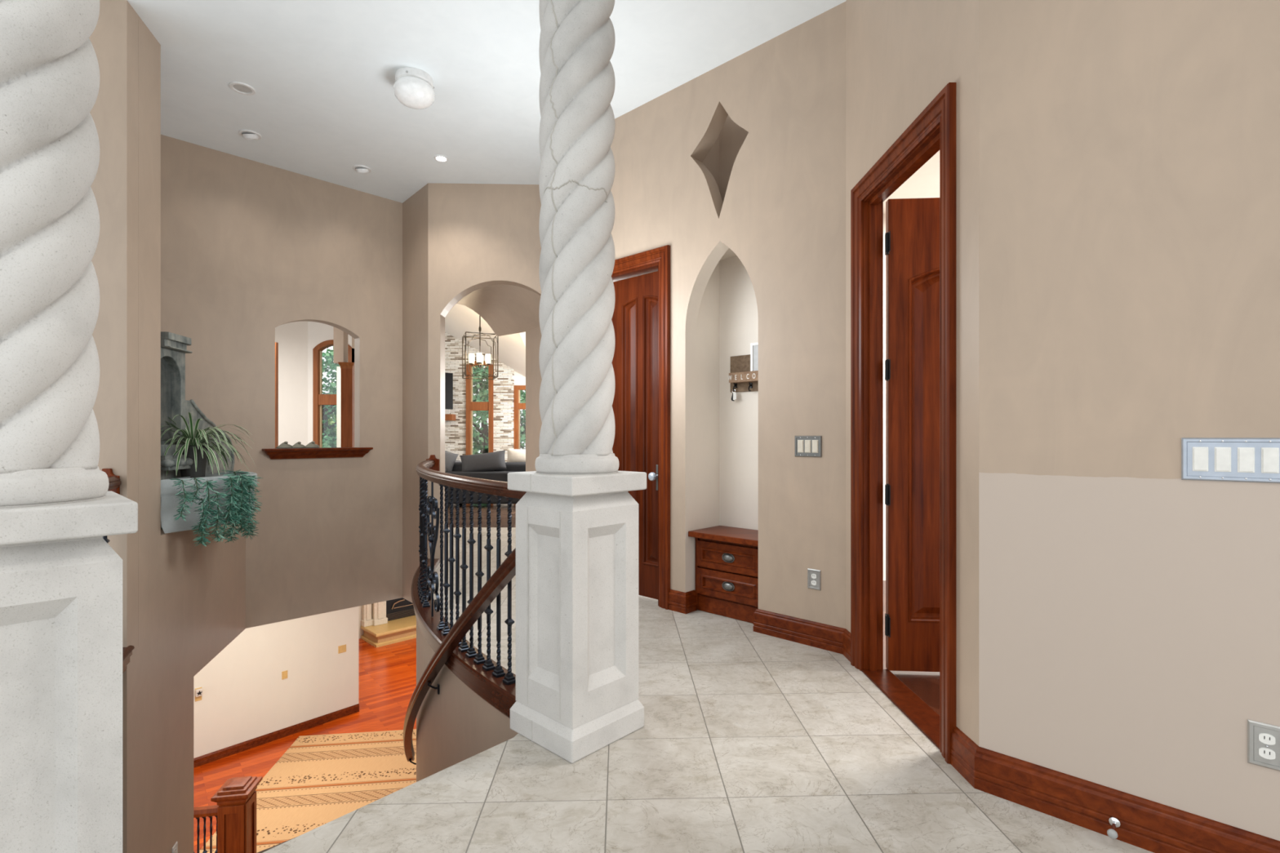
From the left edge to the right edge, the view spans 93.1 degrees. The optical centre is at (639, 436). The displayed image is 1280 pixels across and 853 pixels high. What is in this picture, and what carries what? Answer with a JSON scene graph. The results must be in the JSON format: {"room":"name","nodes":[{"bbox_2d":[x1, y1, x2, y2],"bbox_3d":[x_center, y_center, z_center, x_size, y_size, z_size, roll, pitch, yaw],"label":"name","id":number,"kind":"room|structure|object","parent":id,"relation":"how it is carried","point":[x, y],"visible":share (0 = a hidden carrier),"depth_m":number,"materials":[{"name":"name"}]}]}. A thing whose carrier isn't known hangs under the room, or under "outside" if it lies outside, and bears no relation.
{"room":"house entrance hall","nodes":[
{"label":"house entrance hall","id":0,"kind":"room"},
{"bbox_2d":[88,0,138,650],"bbox_3d":[-3.744,-0.610,3.424,1.749,3.660,0.182,0,0,0],"label":"wall","id":1,"kind":"structure","parent":0,"point":[114,39],"depth_m":3.39,"materials":[{"name":"beige paint"}]},
{"bbox_2d":[122,16,245,852],"bbox_3d":[-3.190,0.940,4.351,0.050,6.760,2.023,0,0,-17],"label":"wall","id":2,"kind":"structure","parent":0,"point":[192,598],"depth_m":3.72,"materials":[{"name":"beige paint"}]},
{"bbox_2d":[172,841,177,852],"bbox_3d":[-3.042,2.731,3.968,0.008,0.115,0.070,0,0,-17],"label":"wall outlet","id":3,"kind":"object","parent":2,"relation":"attached to","point":[175,849],"visible":1,"depth_m":3.97,"materials":[{"name":"white plastic"}]},
{"bbox_3d":[-3.456,0.650,4.410,0.838,0.060,1.801,0,0,0],"label":"ledge","id":4,"kind":"object","parent":2,"relation":"attached to","visible":0},
{"bbox_2d":[160,331,257,533],"bbox_3d":[-3.057,-0.026,4.411,0.515,1.292,1.257,0,0,-10],"label":"fountain","id":5,"kind":"object","parent":4,"relation":"on","point":[173,346],"visible":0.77,"depth_m":4.08,"materials":[{"name":"stone"}]},
{"bbox_2d":[169,477,230,548],"bbox_3d":[-2.815,0.494,3.894,0.149,0.466,0.329,0,0,26],"label":"trailing vine","id":6,"kind":"object","parent":5,"relation":"in","point":[202,540],"visible":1,"depth_m":3.90,"materials":[{"name":"green plant"}]},
{"bbox_2d":[160,412,254,478],"bbox_3d":[-3.122,0.105,4.224,0.780,0.549,0.729,0,0,0],"label":"spider plant","id":7,"kind":"object","parent":5,"relation":"on","point":[195,449],"visible":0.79,"depth_m":4.16,"materials":[{"name":"green plant"}]},
{"bbox_2d":[160,471,257,533],"bbox_3d":[-2.944,0.445,4.306,0.334,0.340,1.000,0,0,-12],"label":"basin","id":8,"kind":"object","parent":5,"relation":"in","point":[169,501],"depth_m":3.97,"materials":[{"name":"stone"}]},
{"bbox_2d":[215,469,262,542],"bbox_3d":[-2.825,0.487,4.218,0.295,0.505,0.353,0,0,0],"label":"trailing vine","id":9,"kind":"object","parent":5,"relation":"on","point":[232,510],"visible":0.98,"depth_m":4.21,"materials":[{"name":"green plant"}]},
{"bbox_2d":[193,606,358,758],"bbox_3d":[-6.065,3.005,7.814,0.250,2.630,4.740,0,0,41],"label":"wall","id":10,"kind":"structure","parent":0,"point":[245,697],"depth_m":8.65,"materials":[{"name":"paint"}]},
{"bbox_2d":[195,687,202,702],"bbox_3d":[-5.765,3.383,7.926,0.056,0.170,0.075,0,0,41],"label":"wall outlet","id":11,"kind":"object","parent":10,"relation":"attached to","point":[198,691],"visible":1,"depth_m":7.92,"materials":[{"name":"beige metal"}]},
{"bbox_2d":[193,703,359,768],"bbox_3d":[-5.963,4.261,7.726,0.019,0.119,4.740,0,0,41],"label":"baseboard","id":12,"kind":"structure","parent":10,"relation":"attached to","point":[228,751],"depth_m":8.59,"materials":[{"name":"brown wood"}]},
{"bbox_2d":[281,670,287,679],"bbox_3d":[-5.108,3.435,8.719,0.011,0.115,0.075,0,0,41],"label":"light switch","id":13,"kind":"object","parent":10,"relation":"attached to","point":[284,674],"visible":1,"depth_m":8.71,"materials":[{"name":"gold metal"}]},
{"bbox_2d":[337,644,346,653],"bbox_3d":[-4.580,3.276,9.328,0.011,0.115,0.118,0,0,41],"label":"light switch","id":14,"kind":"object","parent":10,"relation":"attached to","point":[341,649],"visible":1,"depth_m":9.33,"materials":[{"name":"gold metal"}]},
{"bbox_2d":[257,835,298,852],"bbox_3d":[-1.897,2.917,3.742,1.580,3.006,4.238,0,0,-28],"label":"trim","id":15,"kind":"structure","parent":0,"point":[269,848],"depth_m":2.08,"materials":[{"name":"grey stone"}]},
{"bbox_2d":[160,134,402,628],"bbox_3d":[-3.678,-0.375,5.199,0.130,4.130,3.305,0,0,44],"label":"wall","id":16,"kind":"structure","parent":0,"point":[250,249],"depth_m":5.57,"materials":[{"name":"beige paint"}]},
{"bbox_2d":[262,447,373,459],"bbox_3d":[-3.065,0.160,5.773,0.218,0.095,0.949,0,0,44],"label":"shelf","id":17,"kind":"object","parent":16,"relation":"attached to","point":[277,453],"visible":0.99,"depth_m":5.69,"materials":[{"name":"brown wood"}]},
{"bbox_2d":[275,441,292,448],"bbox_3d":[-3.279,0.080,5.592,0.037,0.064,0.142,0,0,44],"label":"figurine","id":18,"kind":"object","parent":17,"relation":"on","point":[284,445],"visible":0.98,"depth_m":5.59,"materials":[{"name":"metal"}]},
{"bbox_2d":[291,441,305,448],"bbox_3d":[-3.201,0.082,5.673,0.035,0.061,0.135,0,0,44],"label":"figurine","id":19,"kind":"object","parent":17,"relation":"on","point":[297,445],"visible":0.97,"depth_m":5.67,"materials":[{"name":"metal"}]},
{"bbox_2d":[304,441,319,448],"bbox_3d":[-3.119,0.080,5.758,0.037,0.064,0.142,0,0,44],"label":"figurine","id":20,"kind":"object","parent":17,"relation":"on","point":[311,445],"visible":1,"depth_m":5.75,"materials":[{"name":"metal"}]},
{"bbox_2d":[275,321,307,445],"bbox_3d":[-7.171,-0.880,9.609,3.401,4.200,0.140,0,0,-35],"label":"wall","id":21,"kind":"structure","parent":0,"point":[291,338],"depth_m":10.36,"materials":[{"name":"white paint"}]},
{"bbox_2d":[193,638,416,852],"bbox_3d":[-3.500,4.370,8.450,11.000,0.100,12.900,0,0,0],"label":"floor","id":22,"kind":"structure","parent":0,"point":[387,674],"depth_m":9.22,"materials":[{"name":"red wood"}]},
{"bbox_2d":[193,776,262,852],"bbox_3d":[-4.280,3.733,5.411,1.550,1.174,0.300,0,0,-10],"label":"balustrade","id":23,"kind":"object","parent":22,"relation":"on","point":[235,810],"visible":0.72,"depth_m":5.43,"materials":[{"name":"brown wood"}]},
{"bbox_2d":[199,728,416,852],"bbox_3d":[-3.488,4.314,7.584,2.500,0.012,2.600,0,0,-7],"label":"area rug","id":24,"kind":"object","parent":22,"relation":"on","point":[320,780],"visible":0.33,"depth_m":7.58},
{"bbox_2d":[360,615,416,647],"bbox_3d":[-4.761,4.183,13.584,0.805,0.275,2.605,0,0,44],"label":"hearth","id":25,"kind":"object","parent":22,"relation":"on","point":[397,630],"visible":0.37,"depth_m":12.78,"materials":[{"name":"stone"}]},
{"bbox_2d":[361,600,387,626],"bbox_3d":[-5.150,3.172,13.619,0.280,1.745,2.200,0,0,44],"label":"fireplace surround","id":26,"kind":"object","parent":25,"relation":"on","point":[374,614],"visible":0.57,"depth_m":12.97,"materials":[{"name":"beige stone"}]},
{"bbox_2d":[386,597,415,621],"bbox_3d":[-5.094,3.495,13.704,0.141,1.100,1.350,0,0,44],"label":"fireplace insert","id":27,"kind":"object","parent":26,"relation":"in","point":[398,608],"visible":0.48,"depth_m":13.44,"materials":[{"name":"black metal"}]},
{"bbox_2d":[386,608,415,620],"bbox_3d":[-5.080,3.955,13.691,0.020,0.132,1.300,0,0,44],"label":"grille","id":28,"kind":"object","parent":27,"relation":"attached to","point":[400,613],"depth_m":13.44,"materials":[{"name":"black metal"}]},
{"bbox_2d":[307,321,351,444],"bbox_3d":[-4.980,-0.880,10.580,1.600,4.200,0.160,0,0,0],"label":"wall","id":29,"kind":"structure","parent":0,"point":[317,332],"depth_m":10.50,"materials":[{"name":"white paint"}]},
{"bbox_2d":[312,339,351,448],"bbox_3d":[-5.304,-0.224,10.540,0.693,2.887,0.140,0,0,0],"label":"window","id":30,"kind":"structure","parent":29,"relation":"attached to","point":[319,399],"depth_m":10.48,"materials":[{"name":"brown wood"}]},
{"bbox_2d":[333,327,354,364],"bbox_3d":[-3.395,-1.473,8.053,1.284,1.014,0.135,0,0,0],"label":"wall gallery header","id":31,"kind":"structure","parent":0,"point":[340,337],"depth_m":7.99,"materials":[{"name":"beige paint"}]},
{"bbox_2d":[337,361,354,447],"bbox_3d":[-3.854,0.127,8.000,0.189,2.186,0.189,0,0,-12],"label":"post","id":32,"kind":"object","parent":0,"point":[347,368],"visible":0.5,"depth_m":7.93,"materials":[{"name":"brown wood"}]},
{"bbox_2d":[358,605,364,639],"bbox_3d":[-5.426,3.005,13.645,0.200,2.630,3.450,0,0,44],"label":"wall","id":33,"kind":"structure","parent":0,"point":[361,632],"depth_m":12.95,"materials":[{"name":"beige paint"}]},
{"bbox_2d":[402,182,428,602],"bbox_3d":[-2.219,-0.375,6.134,0.120,4.130,0.669,0,0,-42],"label":"wall","id":34,"kind":"structure","parent":0,"point":[415,208],"depth_m":6.11,"materials":[{"name":"beige paint"}]},
{"bbox_2d":[416,620,518,782],"bbox_3d":[-1.280,2.785,4.209,0.438,3.070,3.805,0,0,-27],"label":"wall","id":35,"kind":"structure","parent":0,"point":[455,725],"depth_m":3.44,"materials":[{"name":"beige paint"}]},
{"bbox_2d":[403,547,515,764],"bbox_3d":[-1.292,1.622,3.841,0.256,2.375,2.948,0,0,-30],"label":"stair handrail","id":36,"kind":"object","parent":35,"relation":"attached to","point":[506,571],"visible":0.97,"depth_m":3.15,"materials":[{"name":"brown wood"}]},
{"bbox_2d":[444,332,514,462],"bbox_3d":[-3.708,-0.751,12.125,2.381,3.942,0.250,0,0,0],"label":"stone wall","id":37,"kind":"structure","parent":0,"point":[503,385],"depth_m":12.00,"materials":[{"name":"beige stone"}]},
{"bbox_2d":[444,413,455,421],"bbox_3d":[-4.240,-0.366,11.860,1.200,0.125,0.260,0,0,0],"label":"mantel shelf","id":38,"kind":"object","parent":37,"relation":"attached to","point":[448,417],"visible":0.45,"depth_m":11.73,"materials":[{"name":"brown wood"}]},
{"bbox_2d":[444,408,449,413],"bbox_3d":[-3.783,-0.484,11.830,0.140,0.110,0.030,0,0,0],"label":"card","id":39,"kind":"object","parent":38,"relation":"on","point":[446,411],"visible":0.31,"depth_m":11.82,"materials":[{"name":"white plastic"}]},
{"bbox_2d":[466,360,493,455],"bbox_3d":[-3.170,-0.139,12.040,0.538,2.717,0.140,0,0,0],"label":"window","id":40,"kind":"structure","parent":37,"relation":"in","point":[471,406],"depth_m":11.97,"materials":[{"name":"brown wood"}]},
{"bbox_2d":[428,182,541,559],"bbox_3d":[-1.279,-0.460,5.949,1.532,3.960,0.160,0,0,-2],"label":"wall","id":41,"kind":"structure","parent":0,"point":[481,235],"depth_m":5.86,"materials":[{"name":"beige paint"}]},
{"bbox_2d":[451,284,540,336],"bbox_3d":[-1.451,-1.374,6.540,1.326,0.415,1.120,0,0,0],"label":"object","id":42,"kind":"structure","parent":41,"relation":"attached to","point":[508,309],"depth_m":6.47,"materials":[{"name":"beige paint"}]},
{"bbox_2d":[444,303,525,377],"bbox_3d":[-1.400,-2.531,8.950,7.600,3.207,6.700,0,0,0],"label":"ceiling","id":43,"kind":"structure","parent":0,"point":[460,318],"depth_m":10.79,"materials":[{"name":"white paint"}]},
{"bbox_2d":[462,315,498,379],"bbox_3d":[-2.507,-1.435,9.500,0.494,1.041,0.493,0,0,-22],"label":"chandelier","id":44,"kind":"object","parent":43,"relation":"hanging from","point":[479,357],"visible":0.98,"depth_m":9.47,"materials":[{"name":"metal"}]},
{"bbox_2d":[127,0,846,203],"bbox_3d":[-0.825,-2.500,1.915,8.250,0.120,9.030,0,0,0],"label":"ceiling","id":45,"kind":"structure","parent":0,"point":[324,104],"depth_m":4.03,"materials":[{"name":"white paint"}]},
{"bbox_2d":[229,81,255,95],"bbox_3d":[-2.786,-2.437,4.249,0.156,0.011,0.156,0,0,0],"label":"recessed light","id":46,"kind":"object","parent":45,"relation":"in","point":[242,88],"visible":1,"depth_m":4.25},
{"bbox_2d":[238,129,262,140],"bbox_3d":[-3.150,-2.426,4.900,0.156,0.070,0.156,0,0,0],"label":"recessed light","id":47,"kind":"object","parent":45,"relation":"in","point":[246,134],"visible":1,"depth_m":4.87,"materials":[{"name":"white metal"}]},
{"bbox_2d":[352,164,371,173],"bbox_3d":[-2.534,-2.426,5.530,0.156,0.070,0.156,0,0,0],"label":"recessed light","id":48,"kind":"object","parent":45,"relation":"in","point":[358,168],"visible":1,"depth_m":5.49,"materials":[{"name":"white metal"}]},
{"bbox_2d":[393,66,435,109],"bbox_3d":[-1.535,-2.346,4.123,0.268,0.187,0.268,0,0,0],"label":"ceiling light","id":49,"kind":"object","parent":45,"relation":"attached to","point":[413,87],"visible":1,"depth_m":4.04,"materials":[{"name":"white glass"}]},
{"bbox_2d":[434,155,448,162],"bbox_3d":[-1.744,-2.437,5.319,0.120,0.011,0.120,0,0,0],"label":"recessed light","id":50,"kind":"object","parent":45,"relation":"in","point":[442,158],"visible":1,"depth_m":5.31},
{"bbox_2d":[514,371,525,385],"bbox_3d":[-0.074,-0.780,12.220,4.949,4.000,0.200,0,0,0],"label":"wall","id":51,"kind":"structure","parent":0,"point":[519,380],"depth_m":12.12,"materials":[{"name":"white paint"}]},
{"bbox_2d":[513,385,525,448],"bbox_3d":[-2.258,0.104,12.160,0.518,2.232,0.140,0,0,0],"label":"window","id":52,"kind":"structure","parent":51,"relation":"in","point":[517,406],"depth_m":12.09,"materials":[{"name":"brown wood"}]},
{"bbox_2d":[525,326,542,471],"bbox_3d":[-0.947,-0.024,6.421,0.152,2.487,0.967,0,0,-34],"label":"wall","id":53,"kind":"structure","parent":0,"point":[533,337],"depth_m":6.62,"materials":[{"name":"beige paint"}]},
{"bbox_2d":[262,503,1153,852],"bbox_3d":[-2.000,1.300,5.700,15.000,0.160,16.600,0,0,0],"label":"floor","id":54,"kind":"structure","parent":0,"point":[748,741],"depth_m":2.15,"materials":[{"name":"tile"}]},
{"bbox_2d":[0,0,137,852],"bbox_3d":[-1.450,-0.610,1.388,0.412,3.660,0.414,0,0,43],"label":"twisted column","id":55,"kind":"structure","parent":54,"relation":"on","point":[61,581],"depth_m":1.34,"materials":[{"name":"stone"}]},
{"bbox_2d":[102,468,134,673],"bbox_3d":[-2.368,0.746,2.493,0.264,1.132,2.219,0,0,-35],"label":"balustrade","id":56,"kind":"object","parent":54,"relation":"on","point":[114,482],"visible":0.05,"depth_m":3.35,"materials":[{"name":"brown wood"}]},
{"bbox_2d":[275,342,278,448],"bbox_3d":[-4.933,-0.024,8.200,0.050,2.488,0.050,0,0,0],"label":"trim","id":57,"kind":"structure","parent":54,"relation":"on","point":[276,343],"depth_m":8.18,"materials":[{"name":"brown wood"}]},
{"bbox_2d":[336,366,341,447],"bbox_3d":[-4.750,0.061,9.600,0.070,2.319,0.070,0,0,0],"label":"trim","id":58,"kind":"structure","parent":54,"relation":"on","point":[338,368],"depth_m":9.56,"materials":[{"name":"beige paint"}]},
{"bbox_2d":[411,454,526,718],"bbox_3d":[-1.338,0.746,4.215,0.415,1.132,3.593,0,0,-26],"label":"balustrade","id":59,"kind":"object","parent":54,"relation":"on","point":[495,684],"visible":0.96,"depth_m":3.33,"materials":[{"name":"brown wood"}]},
{"bbox_2d":[444,460,525,506],"bbox_3d":[-2.653,0.835,10.863,1.848,0.770,1.025,0,0,0],"label":"sofa","id":60,"kind":"object","parent":54,"relation":"on","point":[501,474],"visible":0.1,"depth_m":10.35,"materials":[{"name":"grey fabric"}]},
{"bbox_2d":[444,450,457,471],"bbox_3d":[-3.372,0.420,10.520,0.425,0.419,0.160,0,0,0],"label":"throw pillow","id":61,"kind":"object","parent":60,"relation":"on","point":[450,458],"visible":0.46,"depth_m":10.48,"materials":[{"name":"grey fabric"}]},
{"bbox_2d":[452,462,493,471],"bbox_3d":[-2.955,0.660,10.710,0.744,0.400,0.240,0,0,0],"label":"cushion","id":62,"kind":"object","parent":60,"relation":"on","point":[457,466],"depth_m":10.59,"materials":[{"name":"grey fabric"}]},
{"bbox_2d":[459,449,506,471],"bbox_3d":[-2.719,0.455,10.520,0.835,0.430,0.206,0,0,0],"label":"throw pillow","id":63,"kind":"object","parent":60,"relation":"on","point":[495,460],"visible":0.95,"depth_m":10.45,"materials":[{"name":"fabric"}]},
{"bbox_2d":[493,462,525,471],"bbox_3d":[-2.191,0.660,10.710,0.744,0.400,0.240,0,0,0],"label":"cushion","id":64,"kind":"object","parent":60,"relation":"on","point":[511,466],"depth_m":10.59,"materials":[{"name":"grey fabric"}]},
{"bbox_2d":[506,448,525,462],"bbox_3d":[-2.150,0.370,10.910,0.500,0.291,0.173,0,0,0],"label":"throw pillow","id":65,"kind":"object","parent":60,"relation":"on","point":[513,455],"visible":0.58,"depth_m":10.85,"materials":[{"name":"fabric"}]},
{"bbox_2d":[507,0,646,763],"bbox_3d":[-0.263,-0.610,2.535,0.412,3.660,0.414,0,0,43],"label":"twisted column","id":66,"kind":"structure","parent":54,"relation":"on","point":[577,516],"depth_m":2.41,"materials":[{"name":"stone"}]},
{"bbox_2d":[688,525,758,623],"bbox_3d":[0.670,0.938,4.143,0.571,0.560,0.378,0,0,43],"label":"base cabinet","id":67,"kind":"object","parent":54,"relation":"on","point":[726,557],"visible":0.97,"depth_m":4.07,"materials":[{"name":"brown wood"}]},
{"bbox_2d":[697,115,758,529],"bbox_3d":[0.727,-0.610,4.204,0.703,3.660,0.330,0,0,43],"label":"wall","id":68,"kind":"structure","parent":0,"point":[727,323],"depth_m":4.39,"materials":[{"name":"paint"}]},
{"bbox_2d":[728,354,758,392],"bbox_3d":[0.794,-0.442,4.226,0.434,0.269,0.087,0,0,43],"label":"key rack","id":69,"kind":"object","parent":68,"relation":"attached to","point":[740,377],"visible":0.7,"depth_m":4.30,"materials":[{"name":"brown wood"}]},
{"bbox_2d":[731,389,736,400],"bbox_3d":[0.673,-0.294,4.342,0.048,0.086,0.012,0,0,43],"label":"key fob","id":70,"kind":"object","parent":69,"relation":"hanging from","point":[734,393],"visible":1,"depth_m":4.33,"materials":[{"name":"silver metal"}]},
{"bbox_2d":[750,342,758,371],"bbox_3d":[0.819,-0.521,4.194,0.118,0.252,0.016,0,0,43],"label":"picture frame","id":71,"kind":"object","parent":69,"relation":"in","point":[753,346],"visible":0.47,"depth_m":4.21,"materials":[{"name":"white plastic"}]},
{"bbox_2d":[752,345,758,371],"bbox_3d":[0.817,-0.521,4.198,0.090,0.222,0.006,0,0,43],"label":"print","id":72,"kind":"object","parent":71,"relation":"attached to","point":[755,348],"depth_m":4.21},
{"bbox_2d":[610,1,845,628],"bbox_3d":[0.369,-0.610,4.224,2.274,3.660,0.130,0,0,43],"label":"wall","id":73,"kind":"structure","parent":0,"point":[782,211],"depth_m":3.72,"materials":[{"name":"beige paint"}]},
{"bbox_2d":[611,244,670,609],"bbox_3d":[-0.133,-0.063,4.672,1.044,2.566,0.162,0,0,43],"label":"door","id":74,"kind":"structure","parent":73,"relation":"attached to","point":[641,318],"depth_m":4.57,"materials":[{"name":"brown wood"}]},
{"bbox_2d":[668,589,697,613],"bbox_3d":[0.299,1.150,4.255,0.156,0.140,0.122,0,0,43],"label":"baseboard","id":75,"kind":"structure","parent":73,"relation":"attached to","point":[683,602],"depth_m":4.21,"materials":[{"name":"brown wood"}]},
{"bbox_2d":[753,608,850,662],"bbox_3d":[0.969,1.150,3.556,0.124,0.140,0.726,0,0,-38],"label":"baseboard","id":76,"kind":"structure","parent":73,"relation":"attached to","point":[815,634],"depth_m":3.55,"materials":[{"name":"brown wood"}]},
{"bbox_2d":[795,435,822,457],"bbox_3d":[0.983,0.060,3.553,0.171,0.123,0.011,0,0,43],"label":"light switch","id":77,"kind":"object","parent":73,"relation":"attached to","point":[805,446],"visible":1,"depth_m":3.55,"materials":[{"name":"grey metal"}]},
{"bbox_2d":[807,568,821,591],"bbox_3d":[1.012,0.834,3.528,0.082,0.116,0.008,0,0,43],"label":"wall outlet","id":78,"kind":"object","parent":73,"relation":"attached to","point":[814,576],"visible":1,"depth_m":3.52,"materials":[{"name":"silver metal"}]},
{"bbox_2d":[811,573,816,578],"bbox_3d":[1.012,0.814,3.527,0.031,0.028,0.004,0,0,43],"label":"receptacle","id":79,"kind":"object","parent":78,"relation":"attached to","point":[813,575],"depth_m":3.53,"materials":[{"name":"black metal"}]},
{"bbox_2d":[811,580,816,585],"bbox_3d":[1.012,0.853,3.527,0.031,0.028,0.004,0,0,43],"label":"receptacle","id":80,"kind":"object","parent":78,"relation":"attached to","point":[813,582],"depth_m":3.53,"materials":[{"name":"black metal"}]},
{"bbox_2d":[883,214,885,580],"bbox_3d":[3.300,-0.380,5.200,4.200,3.600,0.120,0,0,0],"label":"wall","id":81,"kind":"structure","parent":0,"point":[884,215],"depth_m":5.14,"materials":[{"name":"white paint"}]},
{"bbox_2d":[883,150,939,214],"bbox_3d":[3.300,-1.930,2.950,4.000,0.100,4.700,0,0,0],"label":"ceiling","id":82,"kind":"structure","parent":0,"point":[924,183],"depth_m":4.54,"materials":[{"name":"white paint"}]},
{"bbox_2d":[845,0,978,746],"bbox_3d":[1.218,-0.610,2.756,0.100,3.660,1.290,0,0,-1],"label":"wall","id":83,"kind":"structure","parent":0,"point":[900,55],"depth_m":2.32,"materials":[{"name":"beige paint"}]},
{"bbox_2d":[850,82,955,764],"bbox_3d":[1.603,-0.046,2.750,0.953,2.541,0.988,0,0,0],"label":"door","id":84,"kind":"structure","parent":83,"relation":"attached to","point":[920,234],"depth_m":3.12,"materials":[{"name":"brown wood"}]},
{"bbox_2d":[978,0,1279,840],"bbox_3d":[2.177,-0.610,1.273,2.600,3.660,0.140,0,0,43],"label":"wall","id":85,"kind":"structure","parent":0,"point":[1129,150],"depth_m":1.84,"materials":[{"name":"beige paint"}]},
{"bbox_2d":[1106,816,1120,839],"bbox_3d":[1.414,1.171,1.811,0.028,0.034,0.074,0,0,43],"label":"door stop","id":86,"kind":"object","parent":85,"relation":"attached to","point":[1114,822],"visible":1,"depth_m":1.81,"materials":[{"name":"silver metal"}]},
{"bbox_2d":[950,726,1279,852],"bbox_3d":[2.006,1.150,1.325,0.123,0.140,2.520,0,0,-44],"label":"baseboard","id":87,"kind":"structure","parent":85,"relation":"attached to","point":[1154,827],"depth_m":1.87,"materials":[{"name":"brown wood"}]},
{"bbox_2d":[1181,437,1279,483],"bbox_3d":[1.631,0.065,1.680,0.194,0.120,0.011,0,0,43],"label":"light switch","id":88,"kind":"object","parent":85,"relation":"attached to","point":[1246,460],"visible":1,"depth_m":1.67,"materials":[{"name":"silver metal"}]},
{"bbox_2d":[1247,719,1279,771],"bbox_3d":[1.686,0.834,1.630,0.074,0.118,0.008,0,0,43],"label":"wall outlet","id":89,"kind":"object","parent":85,"relation":"attached to","point":[1263,739],"visible":1,"depth_m":1.63,"materials":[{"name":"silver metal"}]},
{"bbox_2d":[1258,733,1275,745],"bbox_3d":[1.686,0.814,1.630,0.031,0.028,0.004,0,0,43],"label":"receptacle","id":90,"kind":"object","parent":89,"relation":"attached to","point":[1264,739],"depth_m":1.63,"materials":[{"name":"white plastic"}]},
{"bbox_2d":[1258,747,1275,759],"bbox_3d":[1.686,0.853,1.630,0.031,0.028,0.004,0,0,43],"label":"receptacle","id":91,"kind":"object","parent":89,"relation":"attached to","point":[1264,753],"depth_m":1.63,"materials":[{"name":"white plastic"}]},
{"bbox_3d":[-3.470,-0.880,8.950,1.620,4.200,3.800,0,0,0],"label":"wall","id":92,"kind":"structure","parent":0,"visible":0},
{"bbox_2d":[444,372,453,409],"bbox_3d":[-4.065,-0.861,11.252,1.200,0.694,0.056,0,0,-38],"label":"television","id":93,"kind":"object","parent":92,"relation":"attached to","point":[448,376],"visible":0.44,"depth_m":11.55,"materials":[{"name":"black plastic"}]},
{"label":"outside","id":94,"kind":"structure","parent":0,"visible":0},
{"bbox_3d":[-6.000,2.820,25.000,40.000,0.100,20.000,0,0,0],"label":"ground","id":95,"kind":"structure","parent":94,"visible":0},
{"bbox_2d":[322,346,340,447],"bbox_3d":[-8.793,0.033,16.598,3.814,5.385,3.398,0,0,-13],"label":"tree","id":96,"kind":"object","parent":95,"relation":"on","point":[329,437],"visible":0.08,"depth_m":16.58,"materials":[{"name":"green plant"}]},
{"bbox_2d":[327,382,336,435],"bbox_3d":[-9.678,0.486,20.948,5.947,4.481,3.691,0,0,23],"label":"tree","id":97,"kind":"object","parent":95,"relation":"on","point":[330,420],"visible":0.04,"depth_m":20.11,"materials":[{"name":"green plant"}]},
{"bbox_2d":[472,365,525,454],"bbox_3d":[-4.601,-0.246,17.244,4.641,5.941,3.822,0,0,39],"label":"tree","id":98,"kind":"object","parent":95,"relation":"on","point":[480,442],"visible":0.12,"depth_m":16.84,"materials":[{"name":"green plant"}]},
{"bbox_2d":[475,390,525,448],"bbox_3d":[-3.953,0.342,21.395,3.626,4.766,3.845,0,0,-39],"label":"tree","id":99,"kind":"object","parent":95,"relation":"on","point":[523,411],"visible":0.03,"depth_m":20.93,"materials":[{"name":"green plant"}]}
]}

